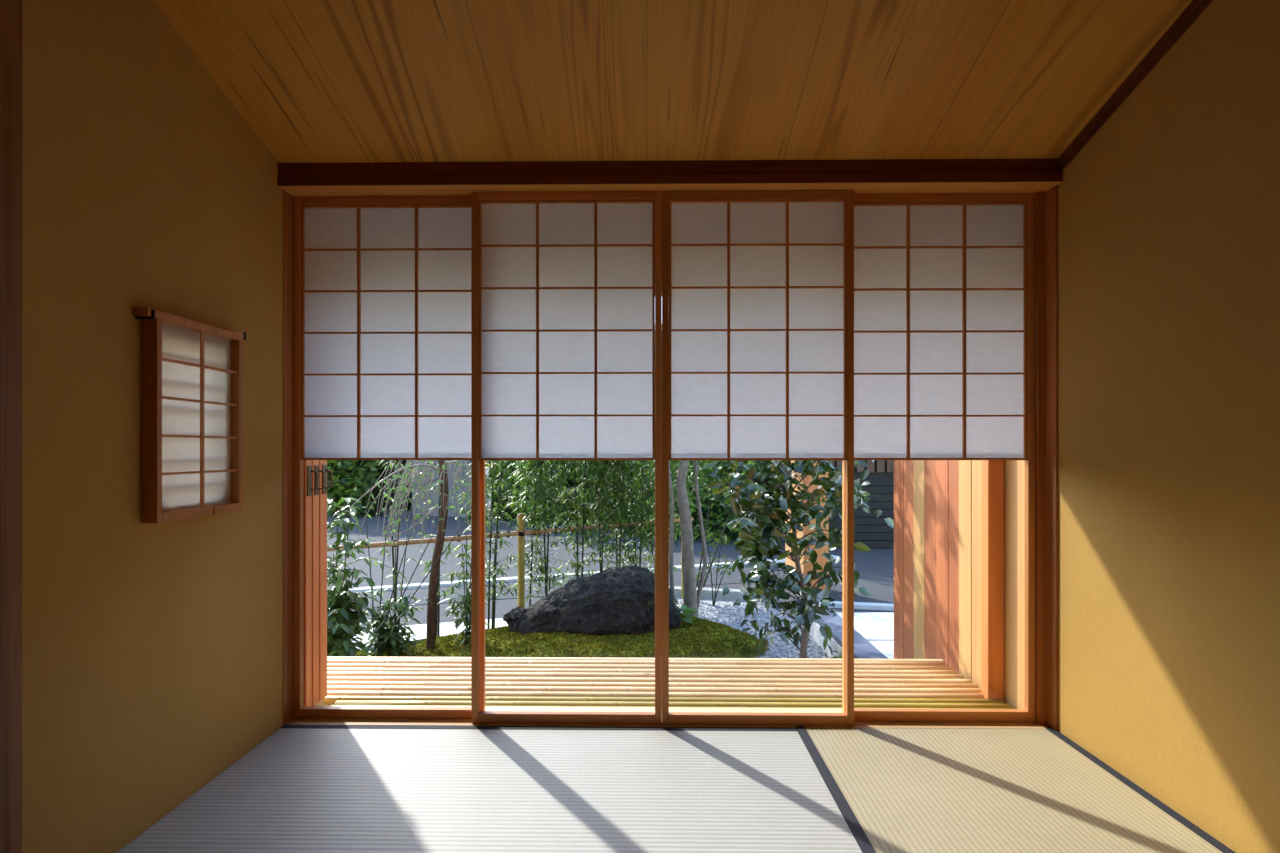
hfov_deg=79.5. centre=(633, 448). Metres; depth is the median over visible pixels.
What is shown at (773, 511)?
tree
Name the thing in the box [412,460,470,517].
fence
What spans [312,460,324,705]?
shutter
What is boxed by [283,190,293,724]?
trim
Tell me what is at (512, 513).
hedge
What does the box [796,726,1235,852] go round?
mat
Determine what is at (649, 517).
bamboo plant
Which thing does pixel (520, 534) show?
bamboo fence
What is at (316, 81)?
ceiling
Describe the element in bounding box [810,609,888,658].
slab
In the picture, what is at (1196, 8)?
trim
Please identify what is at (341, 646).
leafy shrub
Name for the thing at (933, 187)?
trim
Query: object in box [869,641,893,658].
slab
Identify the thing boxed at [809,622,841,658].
kerb
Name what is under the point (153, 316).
wall hook
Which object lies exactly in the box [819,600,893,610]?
kerb
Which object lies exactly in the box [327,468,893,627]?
street
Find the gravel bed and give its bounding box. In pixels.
[677,598,829,657]
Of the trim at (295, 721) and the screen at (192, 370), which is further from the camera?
the trim at (295, 721)
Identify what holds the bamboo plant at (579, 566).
on the street
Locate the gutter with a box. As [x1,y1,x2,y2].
[351,568,784,609]
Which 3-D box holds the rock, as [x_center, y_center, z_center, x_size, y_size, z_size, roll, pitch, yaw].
[-0.290,1.167,5.771,1.379,0.549,0.770,0,0,-8]
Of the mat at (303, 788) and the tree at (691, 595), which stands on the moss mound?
the tree at (691, 595)
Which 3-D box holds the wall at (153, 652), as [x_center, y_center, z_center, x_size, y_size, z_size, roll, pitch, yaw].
[-1.287,-0.415,0.815,0.120,2.960,3.890,0,0,1]
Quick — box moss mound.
[356,613,768,657]
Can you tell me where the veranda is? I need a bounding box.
[324,656,1010,708]
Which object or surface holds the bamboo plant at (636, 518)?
on the street
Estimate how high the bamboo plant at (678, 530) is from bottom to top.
1.967 m
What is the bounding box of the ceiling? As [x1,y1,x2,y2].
[153,0,1192,162]
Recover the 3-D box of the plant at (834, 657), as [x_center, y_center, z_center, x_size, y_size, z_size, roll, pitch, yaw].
[1.291,1.356,4.820,0.149,0.178,0.195,0,0,37]
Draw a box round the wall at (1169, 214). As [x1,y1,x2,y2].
[1058,0,1279,852]
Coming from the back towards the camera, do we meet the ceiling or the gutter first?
the gutter
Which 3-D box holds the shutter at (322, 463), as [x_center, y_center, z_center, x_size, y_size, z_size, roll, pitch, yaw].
[-1.610,0.116,2.928,0.929,1.662,0.065,0,0,1]
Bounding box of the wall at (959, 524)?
[894,460,1023,708]
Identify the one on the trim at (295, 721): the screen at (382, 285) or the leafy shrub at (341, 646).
the screen at (382, 285)
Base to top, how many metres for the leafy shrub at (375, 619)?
1.054 m
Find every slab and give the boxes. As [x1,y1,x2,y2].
[835,612,893,640]
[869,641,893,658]
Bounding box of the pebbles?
[680,602,827,657]
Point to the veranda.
(351, 680)
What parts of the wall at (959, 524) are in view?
post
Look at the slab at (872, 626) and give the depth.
5.58 m
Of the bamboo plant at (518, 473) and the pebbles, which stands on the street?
the bamboo plant at (518, 473)
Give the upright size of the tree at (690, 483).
1.921 m
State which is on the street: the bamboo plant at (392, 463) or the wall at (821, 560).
the wall at (821, 560)
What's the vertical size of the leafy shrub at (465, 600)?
0.841 m
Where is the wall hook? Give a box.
[135,310,155,318]
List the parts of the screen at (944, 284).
shoji panel, rail, rail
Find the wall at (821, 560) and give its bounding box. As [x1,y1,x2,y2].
[785,460,828,601]
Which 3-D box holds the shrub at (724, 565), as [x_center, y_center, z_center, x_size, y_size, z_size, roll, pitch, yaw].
[0.776,1.113,7.071,0.503,0.667,0.246,0,0,-13]
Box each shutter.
[304,460,317,705]
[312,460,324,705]
[319,460,332,700]
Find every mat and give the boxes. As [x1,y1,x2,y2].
[117,725,861,852]
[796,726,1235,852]
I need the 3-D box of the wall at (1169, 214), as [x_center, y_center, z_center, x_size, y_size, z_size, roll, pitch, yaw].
[1.453,-0.415,0.772,0.120,2.960,3.890,0,0,1]
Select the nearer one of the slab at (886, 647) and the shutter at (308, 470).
the shutter at (308, 470)
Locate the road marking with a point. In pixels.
(506, 579)
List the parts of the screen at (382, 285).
rail, rail, shoji panel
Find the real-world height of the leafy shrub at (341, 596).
1.136 m
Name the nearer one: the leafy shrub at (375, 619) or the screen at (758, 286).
the screen at (758, 286)
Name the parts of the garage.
slat panel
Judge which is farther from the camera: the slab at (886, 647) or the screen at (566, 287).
the slab at (886, 647)
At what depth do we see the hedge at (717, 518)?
12.46 m
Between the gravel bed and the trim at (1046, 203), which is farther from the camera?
the gravel bed
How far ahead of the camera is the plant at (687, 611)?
5.86 m
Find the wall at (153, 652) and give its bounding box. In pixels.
[23,0,282,852]
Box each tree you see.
[338,460,498,648]
[625,460,762,616]
[701,460,893,657]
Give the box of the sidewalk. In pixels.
[351,605,681,649]
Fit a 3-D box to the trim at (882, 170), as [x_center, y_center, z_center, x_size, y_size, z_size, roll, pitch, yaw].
[0.112,-0.925,2.634,2.621,0.078,0.130,0,0,1]
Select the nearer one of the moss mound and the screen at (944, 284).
the screen at (944, 284)
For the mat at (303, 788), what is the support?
on the floor
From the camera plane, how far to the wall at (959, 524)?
3.40 m
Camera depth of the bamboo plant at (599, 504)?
6.68 m
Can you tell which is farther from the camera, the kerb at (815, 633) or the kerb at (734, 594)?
the kerb at (734, 594)
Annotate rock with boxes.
[503,565,680,635]
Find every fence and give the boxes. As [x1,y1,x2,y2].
[327,514,693,607]
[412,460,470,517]
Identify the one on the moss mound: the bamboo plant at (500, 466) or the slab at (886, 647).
the bamboo plant at (500, 466)
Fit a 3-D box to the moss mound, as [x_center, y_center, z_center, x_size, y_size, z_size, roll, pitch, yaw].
[-0.633,1.382,5.381,3.322,0.186,2.442,0,0,1]
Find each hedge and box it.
[327,460,411,516]
[461,460,639,527]
[625,460,773,542]
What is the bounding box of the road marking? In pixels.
[327,555,838,592]
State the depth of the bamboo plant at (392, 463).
5.65 m
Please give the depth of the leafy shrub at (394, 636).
5.15 m
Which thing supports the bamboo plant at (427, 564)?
on the moss mound
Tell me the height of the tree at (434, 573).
1.908 m
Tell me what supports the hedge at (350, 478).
on the street
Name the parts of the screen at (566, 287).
rail, shoji panel, rail, glass pane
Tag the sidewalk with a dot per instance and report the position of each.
(447, 628)
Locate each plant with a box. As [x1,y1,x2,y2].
[367,460,418,620]
[400,460,470,636]
[454,460,537,628]
[501,460,567,605]
[507,460,586,598]
[546,460,614,583]
[568,460,634,575]
[592,460,651,569]
[603,460,671,571]
[633,460,692,585]
[672,600,696,622]
[831,650,841,658]
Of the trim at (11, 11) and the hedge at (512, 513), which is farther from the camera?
the hedge at (512, 513)
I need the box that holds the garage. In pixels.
[774,460,893,547]
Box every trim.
[0,0,22,852]
[277,158,1062,185]
[279,182,1060,196]
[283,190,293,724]
[285,698,1049,728]
[1035,185,1057,730]
[1059,0,1212,169]
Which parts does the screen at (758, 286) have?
rail, shoji panel, rail, glass pane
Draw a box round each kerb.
[669,586,781,601]
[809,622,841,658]
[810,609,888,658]
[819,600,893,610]
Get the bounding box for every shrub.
[327,497,379,654]
[327,608,376,656]
[360,510,465,656]
[371,535,425,656]
[439,531,492,647]
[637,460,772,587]
[696,534,735,604]
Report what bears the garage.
on the street
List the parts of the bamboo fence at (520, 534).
bamboo rail, post, post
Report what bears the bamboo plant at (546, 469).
on the street
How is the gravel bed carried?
on the street
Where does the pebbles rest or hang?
on the gravel bed
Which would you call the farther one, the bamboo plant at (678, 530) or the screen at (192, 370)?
the bamboo plant at (678, 530)
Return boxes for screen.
[133,307,243,522]
[294,196,484,718]
[471,191,661,723]
[662,190,853,724]
[842,193,1034,721]

